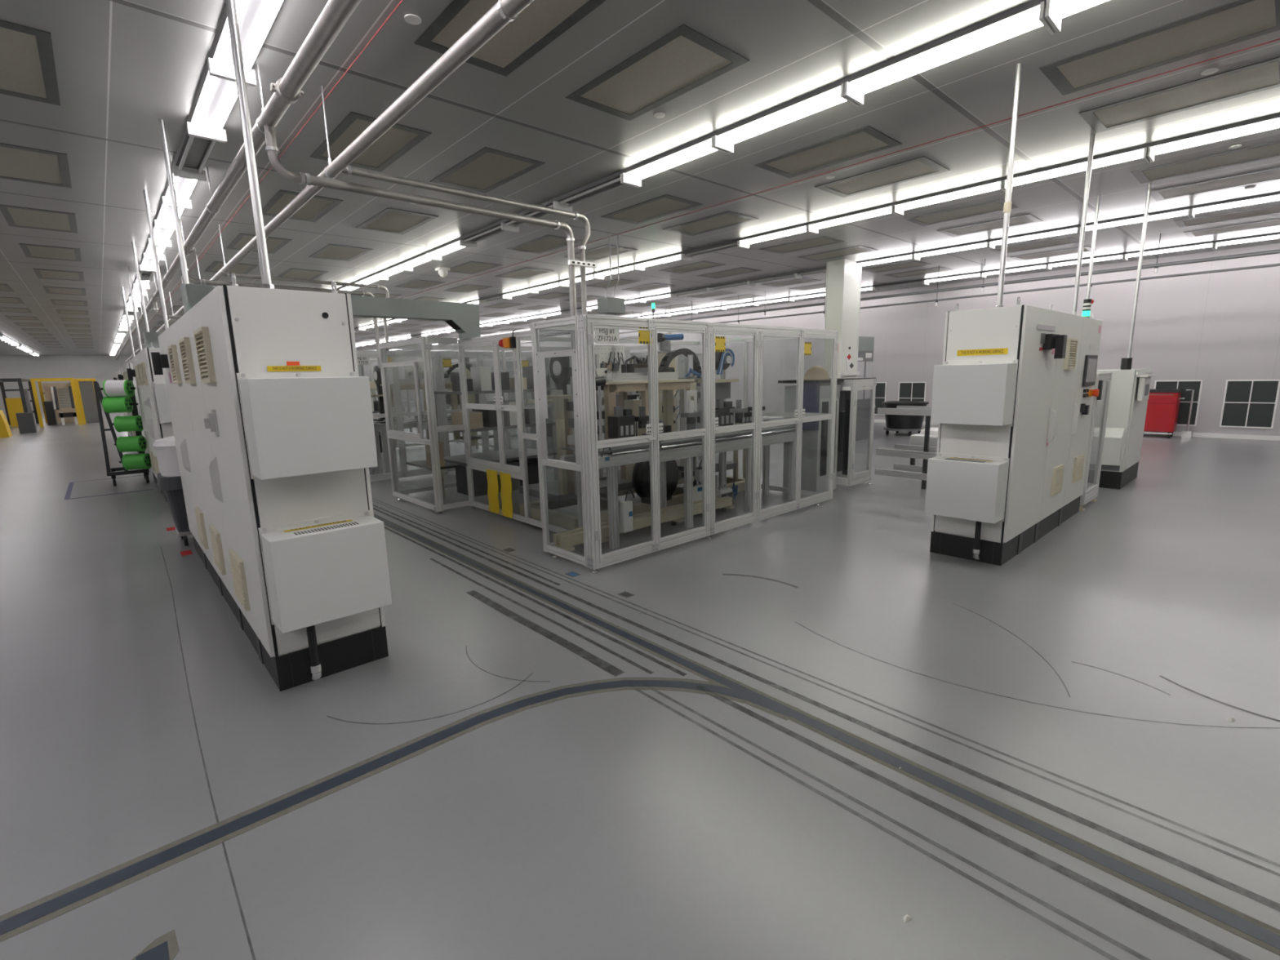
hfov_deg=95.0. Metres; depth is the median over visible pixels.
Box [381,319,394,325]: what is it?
ceiling light
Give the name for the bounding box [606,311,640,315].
filter
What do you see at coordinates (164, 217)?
ceiling light
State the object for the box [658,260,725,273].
filter
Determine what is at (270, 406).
tall cabinet
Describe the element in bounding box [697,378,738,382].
shelf
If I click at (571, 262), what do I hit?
clamp
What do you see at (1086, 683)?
floor
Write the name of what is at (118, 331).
ceiling light
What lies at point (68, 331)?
filter
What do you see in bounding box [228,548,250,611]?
vent
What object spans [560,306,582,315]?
ceiling light
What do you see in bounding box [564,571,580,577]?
floor plate
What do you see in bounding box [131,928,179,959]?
floor sticker
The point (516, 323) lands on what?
filter
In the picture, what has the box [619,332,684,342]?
blue actuator
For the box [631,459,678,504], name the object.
drum
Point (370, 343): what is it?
ceiling light
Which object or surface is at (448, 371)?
chain
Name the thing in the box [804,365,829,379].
cap
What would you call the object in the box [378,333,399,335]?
filter
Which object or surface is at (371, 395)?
shelf
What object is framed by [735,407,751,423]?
unit
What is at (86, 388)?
board
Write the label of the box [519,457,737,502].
base plate
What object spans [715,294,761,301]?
filter
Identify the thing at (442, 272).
ceiling camera
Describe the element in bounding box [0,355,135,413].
wall
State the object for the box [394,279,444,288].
filter
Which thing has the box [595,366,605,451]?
gas strut
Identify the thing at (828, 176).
ceiling disc
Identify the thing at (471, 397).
support column
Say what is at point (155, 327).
filter
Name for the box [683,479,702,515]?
control box
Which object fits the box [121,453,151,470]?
spool
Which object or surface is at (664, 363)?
chain
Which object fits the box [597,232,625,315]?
junction box
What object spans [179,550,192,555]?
floor sticker
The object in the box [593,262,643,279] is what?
ceiling light
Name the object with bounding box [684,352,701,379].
air cylinder
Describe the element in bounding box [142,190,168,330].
conduit
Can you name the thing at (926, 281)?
ceiling light
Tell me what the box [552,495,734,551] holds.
stand
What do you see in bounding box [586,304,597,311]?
ceiling light
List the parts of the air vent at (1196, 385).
grille panel, grille panel, grille panel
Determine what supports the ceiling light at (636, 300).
attached to the ceiling
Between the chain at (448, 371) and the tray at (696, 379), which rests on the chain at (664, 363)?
the tray at (696, 379)
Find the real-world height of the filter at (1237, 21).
0.006 m
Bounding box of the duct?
[142,331,162,347]
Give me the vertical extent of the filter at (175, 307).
0.006 m
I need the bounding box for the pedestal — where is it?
[623,399,641,481]
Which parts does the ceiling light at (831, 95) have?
plate, plate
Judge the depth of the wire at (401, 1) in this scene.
5.03 m
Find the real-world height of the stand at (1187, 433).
1.098 m
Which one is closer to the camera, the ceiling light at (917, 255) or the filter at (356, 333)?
the ceiling light at (917, 255)
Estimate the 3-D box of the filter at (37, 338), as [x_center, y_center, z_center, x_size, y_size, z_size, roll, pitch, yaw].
[-29.077,-6.919,28.663,0.750,0.006,1.420,-10,14,-41]
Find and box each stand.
[519,474,745,529]
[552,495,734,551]
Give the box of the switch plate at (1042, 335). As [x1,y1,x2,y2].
[1040,333,1045,343]
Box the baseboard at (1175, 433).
[373,398,1279,440]
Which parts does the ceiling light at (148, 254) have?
plate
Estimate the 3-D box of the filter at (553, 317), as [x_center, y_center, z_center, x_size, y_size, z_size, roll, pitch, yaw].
[-3.592,-6.768,24.587,0.750,0.006,1.420,-10,14,-41]
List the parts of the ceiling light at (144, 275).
plate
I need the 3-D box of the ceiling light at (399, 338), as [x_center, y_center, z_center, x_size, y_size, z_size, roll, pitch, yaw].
[-13.903,-8.120,33.824,0.290,0.140,1.430,-10,14,-41]
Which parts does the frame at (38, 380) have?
post, post, rail, rail, post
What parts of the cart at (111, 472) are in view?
rail, rail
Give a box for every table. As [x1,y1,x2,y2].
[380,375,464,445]
[604,367,696,488]
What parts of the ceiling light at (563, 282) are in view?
plate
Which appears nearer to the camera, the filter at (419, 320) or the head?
the head
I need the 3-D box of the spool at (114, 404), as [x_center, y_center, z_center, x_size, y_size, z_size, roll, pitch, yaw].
[-8.921,-1.288,10.025,0.312,0.278,0.278,-4,11,-16]
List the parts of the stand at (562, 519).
rail, rail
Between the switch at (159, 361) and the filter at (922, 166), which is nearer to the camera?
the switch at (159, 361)
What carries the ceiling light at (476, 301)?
attached to the ceiling
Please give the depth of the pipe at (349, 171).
5.79 m
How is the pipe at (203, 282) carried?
attached to the pipe at (286, 91)
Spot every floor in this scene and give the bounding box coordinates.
[0,400,1279,959]
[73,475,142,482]
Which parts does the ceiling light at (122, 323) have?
plate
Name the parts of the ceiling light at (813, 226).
plate, plate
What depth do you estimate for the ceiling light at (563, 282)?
14.62 m
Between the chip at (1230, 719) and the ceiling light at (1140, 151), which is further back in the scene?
the ceiling light at (1140, 151)
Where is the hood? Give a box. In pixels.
[1136,374,1155,377]
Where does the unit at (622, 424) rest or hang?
on the conveyor at (686, 448)
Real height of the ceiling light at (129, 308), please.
0.140 m
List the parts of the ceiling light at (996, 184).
plate, plate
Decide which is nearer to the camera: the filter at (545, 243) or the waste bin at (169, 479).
the waste bin at (169, 479)
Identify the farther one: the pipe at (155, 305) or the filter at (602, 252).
the pipe at (155, 305)
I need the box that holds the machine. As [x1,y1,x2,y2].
[855,336,874,440]
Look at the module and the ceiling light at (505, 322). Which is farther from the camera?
the ceiling light at (505, 322)
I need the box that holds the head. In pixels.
[621,355,648,373]
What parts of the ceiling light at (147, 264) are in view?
plate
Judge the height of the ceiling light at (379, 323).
0.140 m
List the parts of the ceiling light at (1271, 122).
plate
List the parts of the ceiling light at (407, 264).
plate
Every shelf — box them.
[370,394,394,396]
[406,459,461,470]
[434,388,554,394]
[444,448,557,466]
[455,421,555,432]
[527,399,564,404]
[546,394,597,399]
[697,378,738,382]
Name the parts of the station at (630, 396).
post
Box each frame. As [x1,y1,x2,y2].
[0,377,39,425]
[30,377,82,426]
[74,377,96,424]
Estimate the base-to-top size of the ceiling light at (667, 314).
0.140 m
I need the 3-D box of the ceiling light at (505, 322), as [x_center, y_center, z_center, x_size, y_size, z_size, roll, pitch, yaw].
[-5.234,-6.634,24.429,0.290,0.140,1.430,-10,14,-41]
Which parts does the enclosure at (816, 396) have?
plate, panel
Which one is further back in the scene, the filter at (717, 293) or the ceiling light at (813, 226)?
the filter at (717, 293)
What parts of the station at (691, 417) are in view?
column rod, column rod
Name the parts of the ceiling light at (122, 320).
plate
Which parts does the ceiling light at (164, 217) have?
plate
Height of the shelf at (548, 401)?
0.030 m
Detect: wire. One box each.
[150,0,403,322]
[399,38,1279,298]
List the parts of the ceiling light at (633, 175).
plate, plate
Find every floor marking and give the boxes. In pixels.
[64,482,73,499]
[66,488,154,499]
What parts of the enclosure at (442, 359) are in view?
post, post, door, door, post, door, post, door, door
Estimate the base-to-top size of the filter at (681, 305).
0.006 m
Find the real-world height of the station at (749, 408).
0.390 m
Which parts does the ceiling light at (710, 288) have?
plate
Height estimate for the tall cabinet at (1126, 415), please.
1.780 m
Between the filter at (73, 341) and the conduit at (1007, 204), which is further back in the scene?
the filter at (73, 341)
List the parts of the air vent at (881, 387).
grille panel, grille panel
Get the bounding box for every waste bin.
[15,412,37,433]
[152,435,192,546]
[881,400,928,435]
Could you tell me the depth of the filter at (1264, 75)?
5.40 m
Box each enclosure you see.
[356,350,555,481]
[377,314,839,573]
[406,355,558,506]
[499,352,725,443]
[777,378,844,492]
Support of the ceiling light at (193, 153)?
attached to the ceiling
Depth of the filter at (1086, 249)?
12.86 m
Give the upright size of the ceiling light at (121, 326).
0.140 m
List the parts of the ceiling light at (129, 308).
plate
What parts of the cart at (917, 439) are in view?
leg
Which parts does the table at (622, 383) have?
leg, leg, leg, plate, leg, leg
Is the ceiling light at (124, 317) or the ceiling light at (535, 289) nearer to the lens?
the ceiling light at (535, 289)
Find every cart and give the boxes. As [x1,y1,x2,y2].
[93,381,149,486]
[910,427,937,465]
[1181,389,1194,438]
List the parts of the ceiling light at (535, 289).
plate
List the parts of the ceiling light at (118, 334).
plate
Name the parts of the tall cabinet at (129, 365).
panel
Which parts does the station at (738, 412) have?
column rod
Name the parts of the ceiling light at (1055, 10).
plate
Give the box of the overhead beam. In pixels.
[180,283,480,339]
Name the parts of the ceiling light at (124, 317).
plate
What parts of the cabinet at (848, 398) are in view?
post, panel, rail, post, plate, door, post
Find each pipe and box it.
[115,0,361,359]
[124,0,533,363]
[152,301,182,319]
[185,258,380,367]
[223,272,389,351]
[263,124,577,316]
[340,164,590,314]
[412,233,1279,351]
[412,263,1279,355]
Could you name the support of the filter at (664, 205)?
attached to the ceiling
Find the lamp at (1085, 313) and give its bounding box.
[1081,311,1090,316]
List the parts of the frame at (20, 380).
post, rail, rail, post, post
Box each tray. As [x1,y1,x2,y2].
[58,408,75,411]
[678,377,702,381]
[842,371,859,375]
[910,433,937,447]
[1149,388,1182,392]
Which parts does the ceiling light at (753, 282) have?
plate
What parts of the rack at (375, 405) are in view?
post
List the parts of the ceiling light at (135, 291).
plate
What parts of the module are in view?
post, handle, post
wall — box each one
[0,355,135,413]
[358,243,1279,435]
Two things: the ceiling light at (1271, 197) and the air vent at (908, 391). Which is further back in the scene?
the air vent at (908, 391)
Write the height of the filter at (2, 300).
0.006 m
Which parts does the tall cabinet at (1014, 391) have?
panel, door, door handle, door handle, door, door handle, door, button plate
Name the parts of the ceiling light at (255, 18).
plate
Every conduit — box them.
[120,287,134,357]
[125,266,142,351]
[131,241,149,332]
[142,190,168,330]
[158,119,189,284]
[225,0,274,288]
[995,62,1022,307]
[1071,134,1095,314]
[1085,195,1100,299]
[1126,182,1151,358]
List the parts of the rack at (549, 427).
post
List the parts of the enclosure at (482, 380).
post, post, post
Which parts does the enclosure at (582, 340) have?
post, door, post, post, door, vinyl strip, vinyl strip, post, door, post, post, post, load port plate, post, post, post, post, door, door pull, door pull, door, post, door, post, post, door, door, post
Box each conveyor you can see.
[50,386,78,425]
[373,414,537,474]
[560,419,795,549]
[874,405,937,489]
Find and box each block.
[4,397,23,426]
[23,388,32,412]
[43,400,57,425]
[681,390,697,477]
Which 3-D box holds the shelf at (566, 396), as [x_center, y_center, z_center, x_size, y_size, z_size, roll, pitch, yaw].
[-0.775,-0.916,6.434,0.500,0.030,0.350,-10,14,-41]
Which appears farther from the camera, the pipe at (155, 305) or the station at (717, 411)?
the pipe at (155, 305)
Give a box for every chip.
[902,914,911,923]
[1226,717,1235,722]
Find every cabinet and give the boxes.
[113,368,133,435]
[117,359,147,453]
[126,342,173,502]
[151,272,391,691]
[820,377,876,490]
[924,297,1102,565]
[1087,357,1151,489]
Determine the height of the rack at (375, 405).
2.000 m
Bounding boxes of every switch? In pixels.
[117,374,123,380]
[126,368,136,380]
[151,351,168,374]
[499,396,503,404]
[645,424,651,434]
[658,422,662,432]
[715,417,718,426]
[794,409,797,417]
[1042,333,1066,358]
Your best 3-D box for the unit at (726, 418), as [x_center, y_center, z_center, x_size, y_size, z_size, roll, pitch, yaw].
[1.101,-0.900,7.838,0.320,0.360,0.192,-10,14,-41]
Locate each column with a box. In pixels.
[465,357,478,445]
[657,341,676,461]
[824,258,860,390]
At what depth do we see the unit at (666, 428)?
7.31 m
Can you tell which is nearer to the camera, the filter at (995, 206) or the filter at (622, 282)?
the filter at (995, 206)
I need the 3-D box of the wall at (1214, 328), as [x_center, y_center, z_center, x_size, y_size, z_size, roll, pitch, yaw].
[-5.076,-6.104,32.706,0.100,4.110,68.000,-10,14,-41]
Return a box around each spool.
[102,379,134,397]
[102,396,133,413]
[113,415,143,431]
[116,435,146,452]
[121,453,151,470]
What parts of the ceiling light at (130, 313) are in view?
plate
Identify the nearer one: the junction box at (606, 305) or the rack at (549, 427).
the junction box at (606, 305)
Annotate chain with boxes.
[444,363,493,439]
[657,348,718,471]
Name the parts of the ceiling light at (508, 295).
plate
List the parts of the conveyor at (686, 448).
leg, leg, leg, guide rod, leg, leg, leg, leg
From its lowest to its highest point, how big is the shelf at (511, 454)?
0.035 m
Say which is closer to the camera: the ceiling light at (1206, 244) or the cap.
the cap
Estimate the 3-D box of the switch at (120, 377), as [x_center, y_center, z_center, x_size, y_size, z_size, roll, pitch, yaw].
[-12.865,-2.517,14.552,0.110,0.200,0.120,-10,14,-41]
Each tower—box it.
[651,302,654,318]
[1081,298,1093,317]
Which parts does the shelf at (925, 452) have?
rail, rail, rail, rail, rail, rail, leg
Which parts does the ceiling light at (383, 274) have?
plate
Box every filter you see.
[0,19,60,106]
[0,142,71,188]
[0,204,77,233]
[0,284,13,291]
[0,297,24,303]
[0,306,32,312]
[4,315,39,319]
[13,322,44,326]
[18,243,81,262]
[21,328,48,331]
[27,333,52,335]
[32,268,84,281]
[33,337,56,339]
[37,340,58,342]
[41,343,61,345]
[43,286,86,295]
[44,346,63,347]
[50,299,87,306]
[55,309,88,315]
[60,317,89,321]
[63,324,90,327]
[66,329,91,332]
[69,333,91,336]
[71,337,92,340]
[73,341,93,342]
[75,344,93,346]
[152,326,164,329]
[156,320,174,324]
[169,305,182,310]
[204,261,257,274]
[226,233,292,253]
[262,189,342,222]
[277,267,328,279]
[308,244,373,261]
[310,111,431,171]
[352,316,370,319]
[355,208,438,235]
[355,333,373,334]
[360,337,381,338]
[371,328,395,331]
[372,293,400,297]
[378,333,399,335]
[391,324,420,326]
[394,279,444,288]
[400,329,423,332]
[413,0,606,76]
[413,297,444,301]
[418,320,436,321]
[422,324,446,328]
[426,334,447,337]
[430,146,545,193]
[443,284,493,293]
[447,261,502,274]
[479,312,511,317]
[480,327,502,329]
[480,332,497,334]
[484,302,523,308]
[494,267,553,279]
[497,328,523,330]
[505,322,531,325]
[506,235,582,253]
[518,305,556,310]
[528,292,569,299]
[537,316,566,319]
[564,244,636,261]
[564,295,604,302]
[565,24,749,120]
[578,310,597,314]
[586,279,639,288]
[600,194,702,224]
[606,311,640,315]
[623,283,674,292]
[626,301,668,306]
[655,303,694,309]
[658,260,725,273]
[662,210,758,235]
[687,291,734,297]
[697,266,761,278]
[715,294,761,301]
[753,125,902,177]
[759,235,844,253]
[763,277,821,287]
[789,283,826,290]
[798,245,877,261]
[814,155,950,197]
[862,260,931,272]
[885,266,952,277]
[904,198,1017,226]
[937,213,1042,236]
[990,236,1079,253]
[1010,245,1096,261]
[1039,0,1279,95]
[1079,56,1279,133]
[1130,140,1279,183]
[1173,204,1279,227]
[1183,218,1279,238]
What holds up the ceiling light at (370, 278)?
attached to the ceiling
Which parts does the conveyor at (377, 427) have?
leg, leg, guide rod, leg, leg, leg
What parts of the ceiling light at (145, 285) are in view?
plate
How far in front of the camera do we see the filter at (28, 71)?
4.42 m
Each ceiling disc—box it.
[404,13,421,24]
[653,111,665,118]
[826,175,835,178]
[1200,67,1218,75]
[1228,144,1241,149]
[1244,186,1255,189]
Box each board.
[42,382,78,422]
[78,381,99,423]
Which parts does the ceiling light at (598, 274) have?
plate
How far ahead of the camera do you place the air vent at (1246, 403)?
12.87 m
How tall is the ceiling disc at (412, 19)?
0.012 m
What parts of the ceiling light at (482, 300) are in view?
plate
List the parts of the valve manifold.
lever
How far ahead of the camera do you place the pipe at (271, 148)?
5.24 m
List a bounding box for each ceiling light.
[0,336,10,341]
[2,337,13,342]
[116,331,125,335]
[117,328,126,333]
[118,324,128,331]
[119,321,128,328]
[120,319,130,325]
[121,315,132,322]
[122,311,133,319]
[124,309,133,315]
[126,302,137,311]
[127,296,140,306]
[128,293,146,302]
[132,282,146,295]
[133,274,154,288]
[136,263,155,280]
[139,251,159,271]
[143,235,171,260]
[148,217,175,247]
[154,193,190,229]
[162,162,206,208]
[173,119,226,180]
[186,54,255,142]
[208,0,284,85]
[337,280,365,290]
[355,272,382,288]
[358,324,372,330]
[367,341,375,345]
[368,321,381,328]
[374,262,407,279]
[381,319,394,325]
[391,337,401,341]
[393,318,406,322]
[398,251,436,271]
[400,335,411,339]
[410,333,421,337]
[421,332,432,336]
[426,237,475,260]
[432,329,444,334]
[444,328,454,333]
[460,220,518,247]
[463,298,487,304]
[479,293,502,304]
[486,320,503,326]
[502,198,555,231]
[502,287,537,298]
[502,317,520,324]
[520,314,542,320]
[528,280,568,293]
[539,311,564,318]
[554,170,639,212]
[559,271,598,286]
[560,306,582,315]
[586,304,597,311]
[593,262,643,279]
[622,132,731,186]
[624,297,641,303]
[634,252,688,271]
[639,292,675,302]
[640,312,665,318]
[665,309,692,316]
[671,286,710,297]
[681,238,747,260]
[692,305,724,313]
[706,279,750,292]
[714,77,860,153]
[720,301,755,310]
[738,222,816,248]
[748,271,800,285]
[753,296,793,306]
[788,292,824,301]
[795,266,826,278]
[808,202,901,233]
[844,0,1054,105]
[856,252,916,266]
[860,285,876,291]
[873,279,925,291]
[893,177,1005,215]
[913,240,992,260]
[924,271,983,284]
[981,262,1049,277]
[988,224,1079,248]
[1003,143,1150,191]
[1044,0,1108,33]
[1047,252,1125,270]
[1079,206,1191,233]
[1124,240,1214,260]
[1146,112,1279,162]
[1150,167,1279,201]
[1190,191,1279,217]
[1213,231,1279,249]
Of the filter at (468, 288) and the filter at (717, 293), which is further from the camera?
the filter at (717, 293)
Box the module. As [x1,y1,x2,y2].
[1079,372,1111,511]
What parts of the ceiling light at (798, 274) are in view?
plate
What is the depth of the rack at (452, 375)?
13.26 m
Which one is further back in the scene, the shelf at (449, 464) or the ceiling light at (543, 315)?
the ceiling light at (543, 315)
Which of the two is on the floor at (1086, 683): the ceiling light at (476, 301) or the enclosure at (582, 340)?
the enclosure at (582, 340)
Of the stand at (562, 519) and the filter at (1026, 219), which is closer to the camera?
the stand at (562, 519)
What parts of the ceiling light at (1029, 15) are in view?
plate, plate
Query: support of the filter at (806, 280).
attached to the ceiling
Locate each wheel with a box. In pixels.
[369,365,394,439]
[527,355,570,474]
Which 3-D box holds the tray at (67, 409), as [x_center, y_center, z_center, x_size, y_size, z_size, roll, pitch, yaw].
[-26.951,-3.298,27.623,0.550,0.120,0.600,-10,14,-41]
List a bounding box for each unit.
[607,406,635,438]
[658,420,671,433]
[715,399,734,426]
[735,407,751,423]
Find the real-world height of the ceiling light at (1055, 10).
0.140 m
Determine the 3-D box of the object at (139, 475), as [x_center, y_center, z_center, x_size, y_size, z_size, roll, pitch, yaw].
[-9.987,-0.026,11.054,1.050,0.002,0.060,-10,14,-41]
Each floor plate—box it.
[502,547,515,552]
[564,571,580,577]
[617,591,634,598]
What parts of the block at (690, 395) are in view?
stem, plate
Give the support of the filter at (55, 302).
attached to the ceiling
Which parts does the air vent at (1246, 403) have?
grille panel, grille panel, grille panel, grille panel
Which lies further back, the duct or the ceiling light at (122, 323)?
the ceiling light at (122, 323)
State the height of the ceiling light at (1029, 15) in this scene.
0.140 m
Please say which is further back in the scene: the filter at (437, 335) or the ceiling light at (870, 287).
the filter at (437, 335)
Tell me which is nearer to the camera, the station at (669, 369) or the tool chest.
the station at (669, 369)
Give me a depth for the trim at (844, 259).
13.31 m
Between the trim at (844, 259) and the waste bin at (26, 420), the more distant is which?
the waste bin at (26, 420)
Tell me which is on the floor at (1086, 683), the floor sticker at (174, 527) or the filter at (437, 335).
the floor sticker at (174, 527)
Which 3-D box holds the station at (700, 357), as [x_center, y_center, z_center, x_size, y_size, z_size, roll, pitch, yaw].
[0.909,-0.997,8.317,0.293,1.510,0.200,-5,11,-18]
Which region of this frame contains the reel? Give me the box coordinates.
[697,347,738,399]
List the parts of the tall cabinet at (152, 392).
door, door handle, door, door, door, door handle, panel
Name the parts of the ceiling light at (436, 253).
plate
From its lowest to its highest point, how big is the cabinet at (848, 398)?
1.585 m
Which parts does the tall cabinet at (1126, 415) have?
door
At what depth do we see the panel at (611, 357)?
7.64 m
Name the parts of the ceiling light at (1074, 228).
plate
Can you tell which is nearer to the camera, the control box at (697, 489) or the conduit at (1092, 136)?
the conduit at (1092, 136)
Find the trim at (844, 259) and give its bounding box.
[822,258,862,377]
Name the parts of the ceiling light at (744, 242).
plate, plate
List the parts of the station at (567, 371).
post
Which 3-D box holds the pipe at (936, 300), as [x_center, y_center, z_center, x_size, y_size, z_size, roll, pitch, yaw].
[-0.939,-6.045,22.834,0.060,0.930,44.000,-10,14,-41]
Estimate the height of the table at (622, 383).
1.340 m
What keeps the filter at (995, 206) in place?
attached to the ceiling
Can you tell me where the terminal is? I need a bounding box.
[1136,374,1155,401]
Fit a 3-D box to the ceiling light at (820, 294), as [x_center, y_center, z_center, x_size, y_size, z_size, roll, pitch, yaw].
[5.449,-5.858,18.738,0.290,0.140,1.430,-10,14,-41]
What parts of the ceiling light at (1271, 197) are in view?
plate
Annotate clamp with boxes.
[568,259,597,267]
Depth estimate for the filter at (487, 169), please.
6.91 m
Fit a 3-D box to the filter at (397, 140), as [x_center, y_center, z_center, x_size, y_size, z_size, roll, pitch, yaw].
[-2.824,-3.473,6.091,0.750,0.006,1.420,-10,14,-41]
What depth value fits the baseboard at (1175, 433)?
13.34 m
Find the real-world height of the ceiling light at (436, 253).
0.140 m
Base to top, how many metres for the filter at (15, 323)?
0.006 m
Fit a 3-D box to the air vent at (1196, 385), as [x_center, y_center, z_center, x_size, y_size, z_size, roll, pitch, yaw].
[12.558,-1.810,13.760,0.025,1.050,0.830,-10,14,-41]
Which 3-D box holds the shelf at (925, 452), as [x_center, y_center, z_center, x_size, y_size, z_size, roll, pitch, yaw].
[4.380,-0.452,8.380,0.720,1.140,1.740,-10,14,-41]
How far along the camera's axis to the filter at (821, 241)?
11.37 m
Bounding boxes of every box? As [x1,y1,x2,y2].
[0,409,12,437]
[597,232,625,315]
[598,447,613,467]
[618,488,635,533]
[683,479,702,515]
[694,459,702,481]
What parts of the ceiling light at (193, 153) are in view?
plate, plate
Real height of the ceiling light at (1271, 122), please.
0.140 m
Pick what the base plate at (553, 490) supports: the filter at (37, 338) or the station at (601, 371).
the station at (601, 371)
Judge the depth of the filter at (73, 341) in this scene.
31.59 m
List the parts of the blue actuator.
arm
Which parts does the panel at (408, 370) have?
plate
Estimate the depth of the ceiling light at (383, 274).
12.99 m
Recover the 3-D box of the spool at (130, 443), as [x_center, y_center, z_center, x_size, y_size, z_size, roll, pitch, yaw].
[-8.811,-0.626,10.173,0.312,0.278,0.278,-4,11,-16]
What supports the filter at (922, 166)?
attached to the ceiling
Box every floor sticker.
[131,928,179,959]
[165,526,175,531]
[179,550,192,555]
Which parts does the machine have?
door panel, label plate, door panel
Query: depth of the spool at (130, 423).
10.02 m
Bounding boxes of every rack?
[368,367,399,455]
[445,372,479,449]
[522,368,570,436]
[546,394,597,494]
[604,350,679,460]
[733,422,747,493]
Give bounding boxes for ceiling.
[0,0,1279,355]
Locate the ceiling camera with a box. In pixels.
[435,266,450,277]
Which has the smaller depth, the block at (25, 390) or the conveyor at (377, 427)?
the conveyor at (377, 427)
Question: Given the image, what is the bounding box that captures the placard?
[845,346,854,371]
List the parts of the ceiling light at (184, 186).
plate, plate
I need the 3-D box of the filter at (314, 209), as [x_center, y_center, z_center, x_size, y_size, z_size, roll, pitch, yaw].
[-4.764,-3.805,8.194,0.750,0.006,1.420,-10,14,-41]
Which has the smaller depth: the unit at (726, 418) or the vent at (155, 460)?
the unit at (726, 418)
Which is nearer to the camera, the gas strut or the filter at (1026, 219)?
the gas strut
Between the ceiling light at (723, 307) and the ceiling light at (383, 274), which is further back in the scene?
the ceiling light at (723, 307)
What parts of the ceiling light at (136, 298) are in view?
plate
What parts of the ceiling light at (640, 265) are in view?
plate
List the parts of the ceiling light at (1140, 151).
plate, plate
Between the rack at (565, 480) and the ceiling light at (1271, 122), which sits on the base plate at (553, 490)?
the rack at (565, 480)
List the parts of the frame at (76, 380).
post, rail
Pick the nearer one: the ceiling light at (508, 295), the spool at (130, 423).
the spool at (130, 423)
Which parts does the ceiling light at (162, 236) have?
plate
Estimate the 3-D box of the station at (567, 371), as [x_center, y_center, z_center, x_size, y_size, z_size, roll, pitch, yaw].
[-0.614,-0.552,6.024,0.293,1.510,0.200,-5,11,-18]
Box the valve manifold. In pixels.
[715,474,737,508]
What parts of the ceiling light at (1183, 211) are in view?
plate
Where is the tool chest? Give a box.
[1143,388,1186,438]
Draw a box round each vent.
[149,450,155,471]
[152,454,159,475]
[194,506,208,549]
[208,524,226,575]
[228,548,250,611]
[874,382,886,414]
[897,382,926,401]
[1050,464,1064,496]
[1071,454,1084,483]
[1154,379,1203,426]
[1219,379,1279,428]
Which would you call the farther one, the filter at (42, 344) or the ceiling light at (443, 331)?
the filter at (42, 344)
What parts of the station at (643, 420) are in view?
column rod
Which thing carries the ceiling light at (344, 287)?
attached to the ceiling
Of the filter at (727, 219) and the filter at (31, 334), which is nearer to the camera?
the filter at (727, 219)
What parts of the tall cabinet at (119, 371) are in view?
door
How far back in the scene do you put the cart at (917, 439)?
9.83 m
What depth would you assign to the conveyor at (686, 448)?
6.55 m
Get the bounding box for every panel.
[403,361,423,432]
[594,344,624,373]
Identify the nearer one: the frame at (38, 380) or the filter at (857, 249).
the filter at (857, 249)
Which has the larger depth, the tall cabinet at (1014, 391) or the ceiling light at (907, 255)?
the ceiling light at (907, 255)
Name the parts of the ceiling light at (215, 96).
plate, plate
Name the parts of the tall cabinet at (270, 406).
door, door handle, door, door, door handle, door, panel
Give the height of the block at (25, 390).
1.700 m
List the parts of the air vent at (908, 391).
grille panel, grille panel, grille panel, grille panel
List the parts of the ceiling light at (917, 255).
plate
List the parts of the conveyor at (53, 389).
panel, rail, leg, rail, leg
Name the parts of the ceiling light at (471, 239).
plate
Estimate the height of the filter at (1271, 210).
0.006 m
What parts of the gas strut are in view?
rod, post, knob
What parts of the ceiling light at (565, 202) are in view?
plate, plate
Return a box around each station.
[564,355,577,499]
[594,354,607,479]
[626,355,640,399]
[634,405,648,435]
[661,355,679,425]
[680,400,701,430]
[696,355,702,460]
[715,409,721,417]
[729,400,747,425]
[747,406,764,422]
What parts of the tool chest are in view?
panel, drawer pull, drawer, drawer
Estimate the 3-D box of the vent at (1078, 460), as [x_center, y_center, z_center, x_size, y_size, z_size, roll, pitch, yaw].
[4.860,-0.127,6.501,0.340,0.280,0.027,-10,14,-41]
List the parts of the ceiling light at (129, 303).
plate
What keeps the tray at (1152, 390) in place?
on the tool chest
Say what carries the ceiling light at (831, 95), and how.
attached to the ceiling
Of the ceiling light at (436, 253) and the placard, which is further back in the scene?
the placard
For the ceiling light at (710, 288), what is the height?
0.140 m
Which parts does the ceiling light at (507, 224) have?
plate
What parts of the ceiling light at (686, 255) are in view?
plate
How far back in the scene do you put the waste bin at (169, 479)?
6.16 m
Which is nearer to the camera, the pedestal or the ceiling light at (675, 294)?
the pedestal
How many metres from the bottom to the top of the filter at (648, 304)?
0.006 m
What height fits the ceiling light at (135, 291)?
0.140 m
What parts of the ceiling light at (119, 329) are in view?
plate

